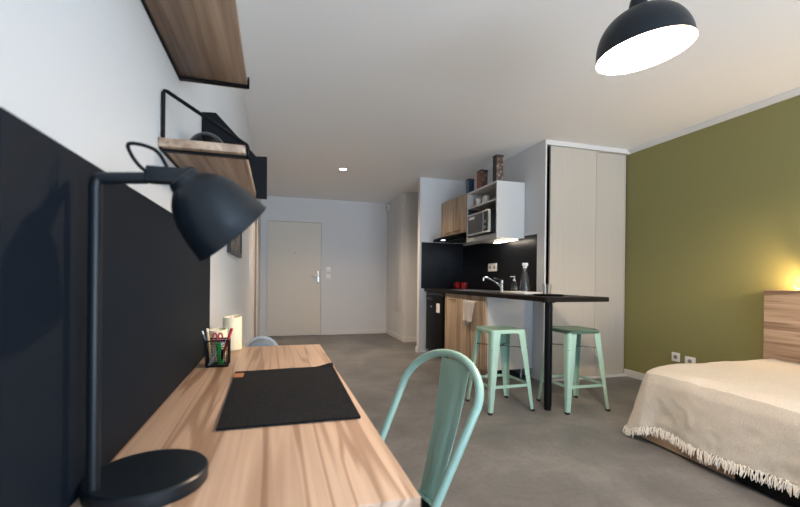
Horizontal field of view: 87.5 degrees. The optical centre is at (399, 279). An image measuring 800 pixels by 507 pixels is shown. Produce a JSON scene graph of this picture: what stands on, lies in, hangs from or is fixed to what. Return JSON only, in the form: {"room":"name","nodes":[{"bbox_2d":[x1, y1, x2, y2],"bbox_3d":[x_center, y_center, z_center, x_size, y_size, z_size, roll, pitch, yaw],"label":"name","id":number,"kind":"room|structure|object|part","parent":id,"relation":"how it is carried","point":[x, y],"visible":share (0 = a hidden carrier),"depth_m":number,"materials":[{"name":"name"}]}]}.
{"room":"studio apartment","nodes":[
{"label":"studio apartment","id":0,"kind":"room"},
{"bbox_2d":[0,0,260,346],"bbox_3d":[-1.064,-0.214,2.508,0.100,2.472,10.017,1,0,-17],"label":"wall","id":1,"kind":"structure","parent":0,"point":[91,76],"depth_m":0.67,"materials":[{"name":"grey paint"}]},
{"bbox_2d":[0,107,209,506],"bbox_3d":[-0.571,0.061,1.031,0.005,0.456,1.328,1,0,-17],"label":"wall panel","id":2,"kind":"object","parent":1,"relation":"attached to","point":[156,290],"visible":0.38,"depth_m":0.53,"materials":[{"name":"black fabric"}]},
{"bbox_2d":[141,0,249,89],"bbox_3d":[-0.422,-0.550,0.858,0.179,0.027,0.652,1,0,-17],"label":"wall shelf","id":3,"kind":"object","parent":1,"relation":"attached to","point":[201,40],"visible":1,"depth_m":0.94,"materials":[{"name":"brown wood"}]},
{"bbox_2d":[158,89,266,198],"bbox_3d":[-0.513,-0.442,1.234,0.222,0.296,0.564,1,0,-17],"label":"wall shelf","id":4,"kind":"object","parent":1,"relation":"attached to","point":[233,159],"visible":0.87,"depth_m":1.06,"materials":[{"name":"brown wood"}]},
{"bbox_2d":[190,132,222,142],"bbox_3d":[-0.549,-0.369,1.191,0.100,0.099,0.100,1,0,-17],"label":"round ornament","id":5,"kind":"object","parent":4,"relation":"on","point":[201,136],"visible":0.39,"depth_m":1.16,"materials":[{"name":"black"}]},
{"bbox_3d":[-0.592,-0.444,1.502,0.221,0.295,0.005,1,0,-17],"label":"panel","id":6,"kind":"part","parent":4,"relation":"part of","materials":[{"name":"black"}]},
{"bbox_2d":[227,233,241,257],"bbox_3d":[-1.043,-0.326,2.656,0.019,0.345,0.790,1,0,-17],"label":"picture frame","id":7,"kind":"object","parent":1,"relation":"attached to","point":[234,247],"visible":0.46,"depth_m":2.69,"materials":[{"name":"black"}]},
{"bbox_2d":[231,235,239,252],"bbox_3d":[-1.048,-0.326,2.655,0.008,0.289,0.734,1,0,-17],"label":"print","id":8,"kind":"object","parent":7,"relation":"attached to","point":[235,244],"depth_m":2.68},
{"bbox_2d":[249,254,250,283],"bbox_3d":[-1.508,-0.107,4.194,0.012,0.300,0.085,1,0,-17],"label":"door handle","id":9,"kind":"object","parent":1,"relation":"attached to","point":[249,254],"visible":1,"depth_m":4.15,"materials":[{"name":"silver metal"}]},
{"bbox_3d":[-1.510,-0.107,4.193,0.008,0.300,0.085,1,0,-17],"label":"plate","id":10,"kind":"part","parent":9,"relation":"part of","materials":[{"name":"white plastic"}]},
{"bbox_2d":[252,219,257,337],"bbox_3d":[-1.852,-0.043,5.349,0.013,2.100,0.930,1,0,-17],"label":"door","id":11,"kind":"structure","parent":1,"relation":"in","point":[255,224],"depth_m":5.33,"materials":[{"name":"brown wood"}]},
{"bbox_2d":[260,196,387,335],"bbox_3d":[-0.565,-0.221,7.935,4.155,2.472,0.100,1,0,-17],"label":"wall","id":12,"kind":"structure","parent":0,"point":[354,234],"depth_m":7.75,"materials":[{"name":"grey paint"}]},
{"bbox_2d":[266,220,322,335],"bbox_3d":[-1.873,-0.025,7.455,0.957,2.055,0.074,1,0,-17],"label":"door","id":13,"kind":"structure","parent":12,"relation":"in","point":[294,248],"depth_m":7.48,"materials":[{"name":"beige wood"}]},
{"bbox_3d":[-1.528,-0.044,7.552,0.146,0.220,0.063,1,0,-17],"label":"handle","id":14,"kind":"part","parent":13,"relation":"part of","materials":[{"name":"silver metal"}]},
{"bbox_2d":[325,329,385,334],"bbox_3d":[-0.819,0.975,7.806,1.166,0.075,0.014,1,0,-17],"label":"baseboard","id":15,"kind":"structure","parent":12,"relation":"attached to","point":[336,332],"depth_m":7.79,"materials":[{"name":"grey"}]},
{"bbox_2d":[386,192,417,337],"bbox_3d":[0.244,-0.212,7.514,0.684,2.472,1.169,1,0,-17],"label":"wall","id":16,"kind":"structure","parent":0,"point":[404,324],"depth_m":6.91,"materials":[{"name":"grey paint"}]},
{"bbox_2d":[386,329,404,341],"bbox_3d":[-0.099,0.983,7.404,0.014,0.075,1.169,1,0,-17],"label":"baseboard","id":17,"kind":"structure","parent":16,"relation":"attached to","point":[388,332],"depth_m":7.31,"materials":[{"name":"grey"}]},
{"bbox_2d":[396,203,403,312],"bbox_3d":[-0.008,-0.363,7.154,0.008,1.830,0.400,1,0,-17],"label":"access panel","id":18,"kind":"object","parent":16,"relation":"attached to","point":[400,209],"visible":1,"depth_m":7.13,"materials":[{"name":"grey"}]},
{"bbox_2d":[405,337,416,341],"bbox_3d":[0.319,0.989,6.926,0.514,0.075,0.014,1,0,-17],"label":"baseboard","id":19,"kind":"structure","parent":16,"relation":"attached to","point":[410,339],"depth_m":6.88,"materials":[{"name":"grey"}]},
{"bbox_2d":[417,177,463,352],"bbox_3d":[0.585,-0.205,6.037,0.674,2.472,0.090,1,0,-17],"label":"wall","id":20,"kind":"structure","parent":0,"point":[432,193],"depth_m":5.94,"materials":[{"name":"grey paint"}]},
{"bbox_2d":[463,141,542,380],"bbox_3d":[1.056,-0.200,5.660,0.014,2.472,2.848,1,0,-17],"label":"wall","id":21,"kind":"structure","parent":0,"point":[526,166],"depth_m":4.43,"materials":[{"name":"grey paint"}]},
{"bbox_2d":[433,233,466,242],"bbox_3d":[0.785,-0.561,5.628,0.519,0.070,0.795,1,0,-17],"label":"range hood","id":22,"kind":"object","parent":21,"relation":"attached to","point":[456,238],"visible":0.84,"depth_m":5.50,"materials":[{"name":"black metal"}]},
{"bbox_2d":[441,193,466,236],"bbox_3d":[0.866,-0.823,5.638,0.368,0.515,0.826,1,0,-17],"label":"upper cabinet","id":23,"kind":"object","parent":21,"relation":"attached to","point":[454,211],"visible":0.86,"depth_m":5.54,"materials":[{"name":"brown wood"}]},
{"bbox_3d":[0.660,-0.842,5.796,0.020,0.480,0.403,1,0,-17],"label":"door","id":24,"kind":"part","parent":23,"relation":"part of","materials":[{"name":"brown wood"}]},
{"bbox_3d":[0.776,-0.840,5.409,0.020,0.480,0.398,1,0,-17],"label":"door","id":25,"kind":"part","parent":23,"relation":"part of","materials":[{"name":"brown wood"}]},
{"bbox_2d":[466,178,473,192],"bbox_3d":[0.893,-1.177,5.333,0.079,0.208,0.089,1,0,-17],"label":"tin","id":26,"kind":"object","parent":23,"relation":"on","point":[469,182],"visible":0.73,"depth_m":5.29,"materials":[{"name":"blue metal"}]},
{"bbox_2d":[421,234,536,291],"bbox_3d":[0.866,-0.198,5.140,0.647,0.654,1.789,1,0,-17],"label":"backsplash","id":27,"kind":"structure","parent":21,"relation":"attached to","point":[443,265],"depth_m":5.65,"materials":[{"name":"black"}]},
{"bbox_3d":[0.609,-0.202,5.995,0.644,0.654,0.003,1,0,-17],"label":"panel","id":28,"kind":"part","parent":27,"relation":"part of","materials":[{"name":"black"}]},
{"bbox_2d":[488,263,496,270],"bbox_3d":[1.163,-0.160,5.241,0.010,0.091,0.203,1,0,-17],"label":"double socket","id":29,"kind":"object","parent":27,"relation":"attached to","point":[492,266],"visible":1,"depth_m":5.24,"materials":[{"name":"white plastic"}]},
{"bbox_3d":[1.175,-0.176,5.230,0.003,0.616,1.786,1,0,-17],"label":"panel","id":30,"kind":"part","parent":27,"relation":"part of","materials":[{"name":"black"}]},
{"bbox_2d":[466,180,524,243],"bbox_3d":[1.099,-0.764,4.891,0.346,0.611,0.735,1,0,-17],"label":"upper cabinet","id":31,"kind":"object","parent":21,"relation":"attached to","point":[507,197],"visible":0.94,"depth_m":4.56,"materials":[{"name":"grey laminate"}]},
{"bbox_2d":[476,198,481,204],"bbox_3d":[0.958,-0.934,5.080,0.072,0.100,0.072,1,0,-17],"label":"tumbler","id":32,"kind":"object","parent":31,"relation":"on","point":[478,200],"visible":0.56,"depth_m":5.05,"materials":[{"name":"white ceramic"}]},
{"bbox_3d":[0.997,-0.766,5.235,0.346,0.611,0.018,1,0,-17],"label":"panel","id":33,"kind":"part","parent":31,"relation":"part of","materials":[{"name":"grey laminate"}]},
{"bbox_2d":[467,209,495,236],"bbox_3d":[1.049,-0.635,4.789,0.385,0.252,0.523,1,0,-17],"label":"microwave","id":34,"kind":"object","parent":31,"relation":"on","point":[483,222],"visible":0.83,"depth_m":4.65,"materials":[{"name":"grey metal"}]},
{"bbox_3d":[0.872,-0.640,4.797,0.022,0.211,0.372,1,0,-17],"label":"door","id":35,"kind":"part","parent":34,"relation":"part of","materials":[{"name":"grey glass"}]},
{"bbox_3d":[0.944,-0.639,4.556,0.022,0.211,0.099,1,0,-17],"label":"control panel","id":36,"kind":"part","parent":34,"relation":"part of","materials":[{"name":"black glass"}]},
{"bbox_3d":[1.102,-1.059,4.890,0.346,0.020,0.699,1,0,-17],"label":"panel","id":37,"kind":"part","parent":31,"relation":"part of","materials":[{"name":"grey laminate"}]},
{"bbox_3d":[1.094,-0.873,4.889,0.328,0.018,0.699,1,0,-17],"label":"shelf panel","id":38,"kind":"part","parent":31,"relation":"part of","materials":[{"name":"grey laminate"}]},
{"bbox_2d":[477,169,487,188],"bbox_3d":[0.990,-1.192,5.031,0.092,0.242,0.114,1,0,-17],"label":"tin","id":39,"kind":"object","parent":31,"relation":"on","point":[482,175],"visible":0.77,"depth_m":4.98,"materials":[{"name":"brown metal"}]},
{"bbox_2d":[484,195,489,201],"bbox_3d":[1.015,-0.933,4.889,0.072,0.100,0.072,1,0,-17],"label":"tumbler","id":40,"kind":"object","parent":31,"relation":"on","point":[486,197],"visible":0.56,"depth_m":4.86,"materials":[{"name":"white ceramic"}]},
{"bbox_3d":[1.096,-0.483,4.892,0.346,0.050,0.699,1,0,-17],"label":"panel","id":41,"kind":"part","parent":31,"relation":"part of","materials":[{"name":"grey laminate"}]},
{"bbox_2d":[493,154,503,181],"bbox_3d":[1.095,-1.227,4.671,0.087,0.316,0.094,1,0,-17],"label":"tin","id":42,"kind":"object","parent":31,"relation":"on","point":[497,159],"visible":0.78,"depth_m":4.63,"materials":[{"name":"brown metal"}]},
{"bbox_2d":[493,238,517,242],"bbox_3d":[1.202,-0.446,4.777,0.055,0.022,0.445,1,0,-17],"label":"strip light","id":43,"kind":"object","parent":31,"relation":"attached to","point":[511,239],"visible":1,"depth_m":4.74,"materials":[{"name":"grey plastic"}]},
{"bbox_3d":[1.201,-0.762,4.548,0.346,0.611,0.018,1,0,-17],"label":"panel","id":44,"kind":"part","parent":31,"relation":"part of","materials":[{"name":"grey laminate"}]},
{"bbox_2d":[236,0,799,203],"bbox_3d":[0.893,-1.482,3.084,4.155,0.100,10.217,1,0,-17],"label":"ceiling","id":45,"kind":"structure","parent":0,"point":[393,94],"depth_m":3.03,"materials":[{"name":"white paint"}]},
{"bbox_2d":[596,0,697,74],"bbox_3d":[1.004,-1.167,1.715,0.361,0.521,0.364,1,0,-17],"label":"pendant lamp","id":46,"kind":"object","parent":45,"relation":"hanging from","point":[647,34],"visible":1,"depth_m":1.71,"materials":[{"name":"black metal"}]},
{"bbox_2d":[268,333,792,506],"bbox_3d":[0.866,1.090,3.090,4.155,0.100,10.217,1,0,-17],"label":"floor","id":47,"kind":"structure","parent":0,"point":[516,455],"depth_m":2.63,"materials":[{"name":"grey concrete"}]},
{"bbox_2d":[70,344,420,506],"bbox_3d":[-0.385,0.661,1.165,0.448,0.740,1.369,1,0,-17],"label":"desk","id":48,"kind":"object","parent":47,"relation":"on","point":[337,463],"visible":0.69,"depth_m":0.72,"materials":[{"name":"brown wood"}]},
{"bbox_2d":[79,141,265,506],"bbox_3d":[-0.311,0.056,0.597,0.246,0.473,0.156,1,0,-3],"label":"desk lamp","id":49,"kind":"object","parent":48,"relation":"on","point":[210,210],"visible":1,"depth_m":0.54,"materials":[{"name":"black metal"}]},
{"bbox_3d":[-0.278,-0.140,0.556,0.021,0.021,0.008,1,0,-17],"label":"knob","id":50,"kind":"part","parent":49,"relation":"part of","materials":[{"name":"black metal"}]},
{"bbox_3d":[-0.249,-0.086,0.582,0.120,0.122,0.117,1,0,-17],"label":"lamp shade","id":51,"kind":"part","parent":49,"relation":"part of","materials":[{"name":"black metal"}]},
{"bbox_2d":[205,337,230,367],"bbox_3d":[-0.613,0.244,1.409,0.072,0.089,0.068,1,0,-17],"label":"pen cup","id":52,"kind":"object","parent":48,"relation":"on","point":[226,363],"visible":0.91,"depth_m":1.38,"materials":[{"name":"black metal"}]},
{"bbox_2d":[206,328,211,364],"bbox_3d":[-0.632,0.221,1.384,0.008,0.124,0.024,1,0,24],"label":"pencil","id":53,"kind":"object","parent":52,"relation":"in","point":[207,329],"visible":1,"depth_m":1.38,"materials":[{"name":"brown wood"}]},
{"bbox_2d":[208,338,225,365],"bbox_3d":[-0.608,0.239,1.389,0.055,0.088,0.007,1,0,-26],"label":"pen","id":54,"kind":"object","parent":52,"relation":"in","point":[209,364],"visible":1,"depth_m":1.38,"materials":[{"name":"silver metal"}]},
{"bbox_2d":[212,332,222,355],"bbox_3d":[-0.619,0.231,1.419,0.035,0.105,0.008,1,0,-17],"label":"scissors","id":55,"kind":"object","parent":52,"relation":"in","point":[217,336],"visible":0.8,"depth_m":1.42,"materials":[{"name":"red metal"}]},
{"bbox_2d":[216,343,223,363],"bbox_3d":[-0.600,0.245,1.390,0.025,0.073,0.011,1,0,-17],"label":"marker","id":56,"kind":"object","parent":52,"relation":"in","point":[217,345],"visible":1,"depth_m":1.39,"materials":[{"name":"green plastic"}]},
{"bbox_2d":[223,328,232,357],"bbox_3d":[-0.591,0.223,1.420,0.048,0.120,0.010,1,0,3],"label":"marker pen","id":57,"kind":"object","parent":52,"relation":"in","point":[231,329],"visible":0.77,"depth_m":1.42,"materials":[{"name":"red plastic"}]},
{"bbox_2d":[209,327,227,356],"bbox_3d":[-0.694,0.235,1.589,0.069,0.104,0.069,1,0,-17],"label":"candle","id":58,"kind":"object","parent":48,"relation":"on","point":[223,330],"visible":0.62,"depth_m":1.57,"materials":[{"name":"beige wax"}]},
{"bbox_2d":[223,314,241,350],"bbox_3d":[-0.690,0.216,1.721,0.075,0.141,0.075,1,0,-17],"label":"candle","id":59,"kind":"object","parent":48,"relation":"on","point":[231,321],"visible":0.82,"depth_m":1.69,"materials":[{"name":"beige wax"}]},
{"bbox_2d":[216,362,360,430],"bbox_3d":[-0.295,0.284,1.102,0.303,0.015,0.533,1,0,-17],"label":"desk mat","id":60,"kind":"object","parent":48,"relation":"on","point":[284,396],"visible":1,"depth_m":1.01,"materials":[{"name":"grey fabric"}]},
{"bbox_2d":[245,336,277,346],"bbox_3d":[-0.917,0.703,2.756,0.236,0.638,0.236,1,0,-17],"label":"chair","id":61,"kind":"object","parent":47,"relation":"on","point":[259,340],"visible":0.17,"depth_m":2.80,"materials":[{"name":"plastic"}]},
{"bbox_3d":[-0.914,0.451,2.756,0.208,0.102,0.190,1,0,-17],"label":"lid","id":62,"kind":"part","parent":61,"relation":"part of","materials":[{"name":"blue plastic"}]},
{"bbox_2d":[379,349,483,506],"bbox_3d":[-0.052,0.626,1.181,0.517,0.817,0.440,1,0,-31],"label":"metal chair","id":63,"kind":"object","parent":47,"relation":"on","point":[438,474],"visible":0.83,"depth_m":1.27,"materials":[{"name":"green paint"}]},
{"bbox_3d":[-0.076,0.667,1.167,0.376,0.035,0.366,1,0,-31],"label":"seat","id":64,"kind":"part","parent":63,"relation":"part of","materials":[{"name":"green paint"}]},
{"bbox_2d":[426,292,447,357],"bbox_3d":[0.718,0.602,5.695,0.559,0.860,0.610,1,0,-17],"label":"fridge","id":65,"kind":"object","parent":47,"relation":"on","point":[435,301],"visible":0.3,"depth_m":5.56,"materials":[{"name":"black metal"}]},
{"bbox_2d":[445,293,532,379],"bbox_3d":[0.974,0.603,4.855,0.580,0.867,1.067,1,0,-17],"label":"base cabinet","id":66,"kind":"object","parent":47,"relation":"on","point":[487,311],"visible":0.63,"depth_m":4.40,"materials":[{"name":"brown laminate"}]},
{"bbox_3d":[0.654,0.568,5.039,0.022,0.711,0.531,1,0,-17],"label":"door","id":67,"kind":"part","parent":66,"relation":"part of","materials":[{"name":"brown wood"}]},
{"bbox_3d":[0.734,0.190,4.782,0.022,0.039,1.065,1,0,-17],"label":"drawer","id":68,"kind":"part","parent":66,"relation":"part of","materials":[{"name":"brown wood"}]},
{"bbox_2d":[463,300,474,325],"bbox_3d":[0.747,0.371,4.576,0.045,0.294,0.310,1,0,-17],"label":"tea towel","id":69,"kind":"object","parent":66,"relation":"hanging from","point":[468,305],"visible":1,"depth_m":4.56,"materials":[{"name":"white fabric"}]},
{"bbox_3d":[0.806,0.571,4.527,0.022,0.711,0.530,1,0,-17],"label":"door","id":70,"kind":"part","parent":66,"relation":"part of","materials":[{"name":"brown wood"}]},
{"bbox_3d":[1.291,0.989,4.459,0.032,0.104,0.032,1,0,-17],"label":"leg","id":71,"kind":"part","parent":66,"relation":"part of","materials":[{"name":"silver metal"}]},
{"bbox_2d":[465,325,534,414],"bbox_3d":[0.819,0.716,3.447,0.408,0.644,0.408,1,0,-18],"label":"metal stool","id":72,"kind":"object","parent":47,"relation":"on","point":[499,335],"visible":0.98,"depth_m":3.33,"materials":[{"name":"green paint"}]},
{"bbox_3d":[0.624,0.718,3.548,0.114,0.609,0.102,1,0,27],"label":"leg","id":73,"kind":"part","parent":72,"relation":"part of","materials":[{"name":"green paint"}]},
{"bbox_3d":[0.718,0.720,3.252,0.102,0.609,0.114,1,0,27],"label":"leg","id":74,"kind":"part","parent":72,"relation":"part of","materials":[{"name":"green paint"}]},
{"bbox_3d":[0.822,0.409,3.446,0.310,0.030,0.310,1,0,-18],"label":"seat","id":75,"kind":"part","parent":72,"relation":"part of","materials":[{"name":"green paint"}]},
{"bbox_3d":[0.920,0.721,3.642,0.102,0.609,0.114,1,0,27],"label":"leg","id":76,"kind":"part","parent":72,"relation":"part of","materials":[{"name":"green paint"}]},
{"bbox_3d":[1.014,0.723,3.346,0.114,0.609,0.102,1,0,27],"label":"leg","id":77,"kind":"part","parent":72,"relation":"part of","materials":[{"name":"green paint"}]},
{"bbox_2d":[424,288,608,410],"bbox_3d":[1.021,0.585,4.667,0.597,0.905,2.787,1,0,-17],"label":"countertop","id":78,"kind":"structure","parent":47,"relation":"on","point":[548,300],"depth_m":3.33,"materials":[{"name":"black laminate"}]},
{"bbox_2d":[454,282,460,288],"bbox_3d":[0.817,0.080,5.883,0.105,0.094,0.089,1,0,19],"label":"mug","id":79,"kind":"object","parent":78,"relation":"on","point":[458,284],"visible":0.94,"depth_m":5.84,"materials":[{"name":"red ceramic"}]},
{"bbox_2d":[461,282,467,288],"bbox_3d":[0.867,0.081,5.615,0.089,0.094,0.105,1,0,19],"label":"mug","id":80,"kind":"object","parent":78,"relation":"on","point":[464,285],"visible":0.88,"depth_m":5.59,"materials":[{"name":"red ceramic"}]},
{"bbox_2d":[460,290,499,291],"bbox_3d":[0.959,0.128,4.919,0.410,0.006,0.840,1,0,-17],"label":"sink","id":81,"kind":"object","parent":78,"relation":"in","point":[460,290],"visible":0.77,"depth_m":4.94,"materials":[{"name":"silver metal"}]},
{"bbox_2d":[510,276,516,290],"bbox_3d":[1.247,0.047,4.567,0.070,0.175,0.068,1,0,42],"label":"soap dispenser","id":82,"kind":"object","parent":78,"relation":"on","point":[513,284],"visible":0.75,"depth_m":4.54,"materials":[{"name":"clear glass"}]},
{"bbox_2d":[511,281,516,290],"bbox_3d":[1.247,0.073,4.567,0.068,0.122,0.068,1,0,-17],"label":"bottle","id":83,"kind":"object","parent":82,"relation":"attached to","point":[514,284],"depth_m":4.54,"materials":[{"name":"clear glass"}]},
{"bbox_2d":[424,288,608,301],"bbox_3d":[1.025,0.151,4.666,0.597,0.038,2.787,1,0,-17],"label":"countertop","id":84,"kind":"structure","parent":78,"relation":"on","point":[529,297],"depth_m":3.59,"materials":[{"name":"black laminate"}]},
{"bbox_2d":[482,276,504,290],"bbox_3d":[1.072,0.045,4.784,0.267,0.165,0.054,1,0,-12],"label":"tap","id":85,"kind":"object","parent":84,"relation":"on","point":[501,285],"visible":0.97,"depth_m":4.79,"materials":[{"name":"silver metal"}]},
{"bbox_3d":[1.058,0.028,4.786,0.239,0.130,0.028,1,0,-9],"label":"spout","id":86,"kind":"part","parent":85,"relation":"part of","materials":[{"name":"silver metal"}]},
{"bbox_2d":[500,291,542,293],"bbox_3d":[1.195,0.125,4.092,0.230,0.020,0.440,1,0,-17],"label":"serving board","id":87,"kind":"object","parent":78,"relation":"on","point":[511,292],"visible":0.78,"depth_m":3.98,"materials":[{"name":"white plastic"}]},
{"bbox_2d":[519,263,529,290],"bbox_3d":[1.307,-0.021,4.370,0.112,0.313,0.112,1,0,-17],"label":"carafe","id":88,"kind":"object","parent":78,"relation":"on","point":[524,282],"visible":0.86,"depth_m":4.34,"materials":[{"name":"clear glass"}]},
{"bbox_2d":[542,284,551,293],"bbox_3d":[1.329,0.088,3.783,0.080,0.097,0.080,1,0,-17],"label":"drinking glass","id":89,"kind":"object","parent":78,"relation":"on","point":[546,287],"visible":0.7,"depth_m":3.75,"materials":[{"name":"white"}]},
{"bbox_2d":[533,294,563,295],"bbox_3d":[1.276,0.131,3.595,0.254,0.012,0.254,1,0,-17],"label":"round tray","id":90,"kind":"object","parent":78,"relation":"on","point":[533,294],"visible":0.94,"depth_m":3.55,"materials":[{"name":"black"}]},
{"bbox_3d":[1.187,0.597,3.350,0.060,0.832,0.060,1,0,-17],"label":"leg","id":91,"kind":"part","parent":78,"relation":"part of","materials":[{"name":"black metal"}]},
{"bbox_2d":[536,326,610,414],"bbox_3d":[1.433,0.723,3.476,0.408,0.644,0.408,1,0,-16],"label":"metal stool","id":92,"kind":"object","parent":47,"relation":"on","point":[571,334],"visible":0.9,"depth_m":3.34,"materials":[{"name":"green metal"}]},
{"bbox_3d":[1.242,0.725,3.584,0.114,0.609,0.102,1,0,29],"label":"leg","id":93,"kind":"part","parent":92,"relation":"part of","materials":[{"name":"green paint"}]},
{"bbox_3d":[1.325,0.726,3.284,0.102,0.609,0.114,1,0,29],"label":"leg","id":94,"kind":"part","parent":92,"relation":"part of","materials":[{"name":"green paint"}]},
{"bbox_3d":[1.437,0.415,3.475,0.310,0.030,0.310,1,0,-16],"label":"seat","id":95,"kind":"part","parent":92,"relation":"part of","materials":[{"name":"green paint"}]},
{"bbox_3d":[1.541,0.727,3.667,0.102,0.609,0.114,1,0,29],"label":"leg","id":96,"kind":"part","parent":92,"relation":"part of","materials":[{"name":"green paint"}]},
{"bbox_3d":[1.625,0.729,3.368,0.114,0.609,0.102,1,0,29],"label":"leg","id":97,"kind":"part","parent":92,"relation":"part of","materials":[{"name":"green paint"}]},
{"bbox_2d":[541,139,629,381],"bbox_3d":[1.900,-0.188,4.694,1.079,2.470,0.605,1,0,-17],"label":"wardrobe","id":98,"kind":"object","parent":47,"relation":"on","point":[584,199],"visible":0.78,"depth_m":4.43,"materials":[{"name":"grey wood"}]},
{"bbox_3d":[1.470,-0.192,4.274,0.016,2.470,0.044,1,0,-17],"label":"frame","id":99,"kind":"part","parent":98,"relation":"part of","materials":[{"name":"grey"}]},
{"bbox_3d":[1.810,-0.176,4.383,0.581,2.398,0.018,1,0,-17],"label":"sliding door","id":100,"kind":"part","parent":98,"relation":"part of","materials":[{"name":"beige wood"}]},
{"bbox_3d":[1.992,-1.399,4.455,1.062,0.047,0.105,1,0,-17],"label":"rail","id":101,"kind":"part","parent":98,"relation":"part of","materials":[{"name":"grey"}]},
{"bbox_3d":[1.965,1.037,4.465,1.062,0.022,0.095,1,0,-17],"label":"rail","id":102,"kind":"part","parent":98,"relation":"part of","materials":[{"name":"grey"}]},
{"bbox_3d":[2.265,-0.172,4.557,0.430,2.398,0.018,1,0,-17],"label":"sliding door","id":103,"kind":"part","parent":98,"relation":"part of","materials":[{"name":"beige wood"}]},
{"bbox_2d":[641,290,799,506],"bbox_3d":[2.475,0.567,2.082,1.455,0.984,1.972,1,0,-17],"label":"bed","id":104,"kind":"object","parent":47,"relation":"on","point":[781,307],"visible":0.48,"depth_m":3.02,"materials":[{"name":"brown wood"}]},
{"bbox_3d":[1.679,0.894,2.459,0.022,0.288,0.586,1,0,-14],"label":"panel","id":105,"kind":"part","parent":104,"relation":"part of","materials":[{"name":"brown wood"}]},
{"bbox_2d":[623,359,799,497],"bbox_3d":[2.366,0.815,2.067,1.409,0.475,2.003,1,0,-17],"label":"blanket","id":106,"kind":"object","parent":104,"relation":"on","point":[746,414],"visible":1,"depth_m":2.28,"materials":[{"name":"beige fabric"}]},
{"bbox_3d":[1.906,0.898,1.563,0.021,0.288,1.260,1,0,-14],"label":"panel","id":107,"kind":"part","parent":104,"relation":"part of","materials":[{"name":"black"}]},
{"bbox_3d":[3.109,0.581,2.269,0.102,0.968,1.968,1,0,-17],"label":"headboard","id":108,"kind":"part","parent":104,"relation":"part of","materials":[{"name":"brown wood"}]},
{"bbox_3d":[3.119,0.089,2.272,0.121,0.016,1.972,1,0,-17],"label":"headboard","id":109,"kind":"part","parent":104,"relation":"part of","materials":[{"name":"brown wood"}]},
{"bbox_2d":[624,95,799,373],"bbox_3d":[2.822,-0.177,3.666,0.100,2.472,10.017,1,0,-17],"label":"wall","id":110,"kind":"structure","parent":0,"point":[712,213],"depth_m":3.70,"materials":[{"name":"green paint"}]},
{"bbox_2d":[624,369,644,379],"bbox_3d":[2.672,1.020,3.932,0.014,0.075,1.400,1,0,-17],"label":"baseboard","id":111,"kind":"structure","parent":110,"relation":"attached to","point":[633,374],"depth_m":4.47,"materials":[{"name":"grey"}]},
{"bbox_2d":[672,352,679,361],"bbox_3d":[2.651,0.742,4.018,0.010,0.085,0.085,1,0,-17],"label":"wall socket","id":112,"kind":"object","parent":110,"relation":"attached to","point":[675,356],"visible":1,"depth_m":4.01,"materials":[{"name":"white plastic"}]},
{"bbox_2d":[685,356,695,363],"bbox_3d":[2.692,0.757,3.879,0.010,0.085,0.100,1,0,-17],"label":"wall socket","id":113,"kind":"object","parent":110,"relation":"attached to","point":[688,359],"visible":0.7,"depth_m":3.88,"materials":[{"name":"white plastic"}]},
{"bbox_2d":[628,87,799,153],"bbox_3d":[3.346,-1.381,1.694,0.045,0.045,5.950,1,0,-17],"label":"trim","id":114,"kind":"structure","parent":110,"relation":"attached to","point":[794,92],"depth_m":3.59,"materials":[{"name":"grey"}]}
]}

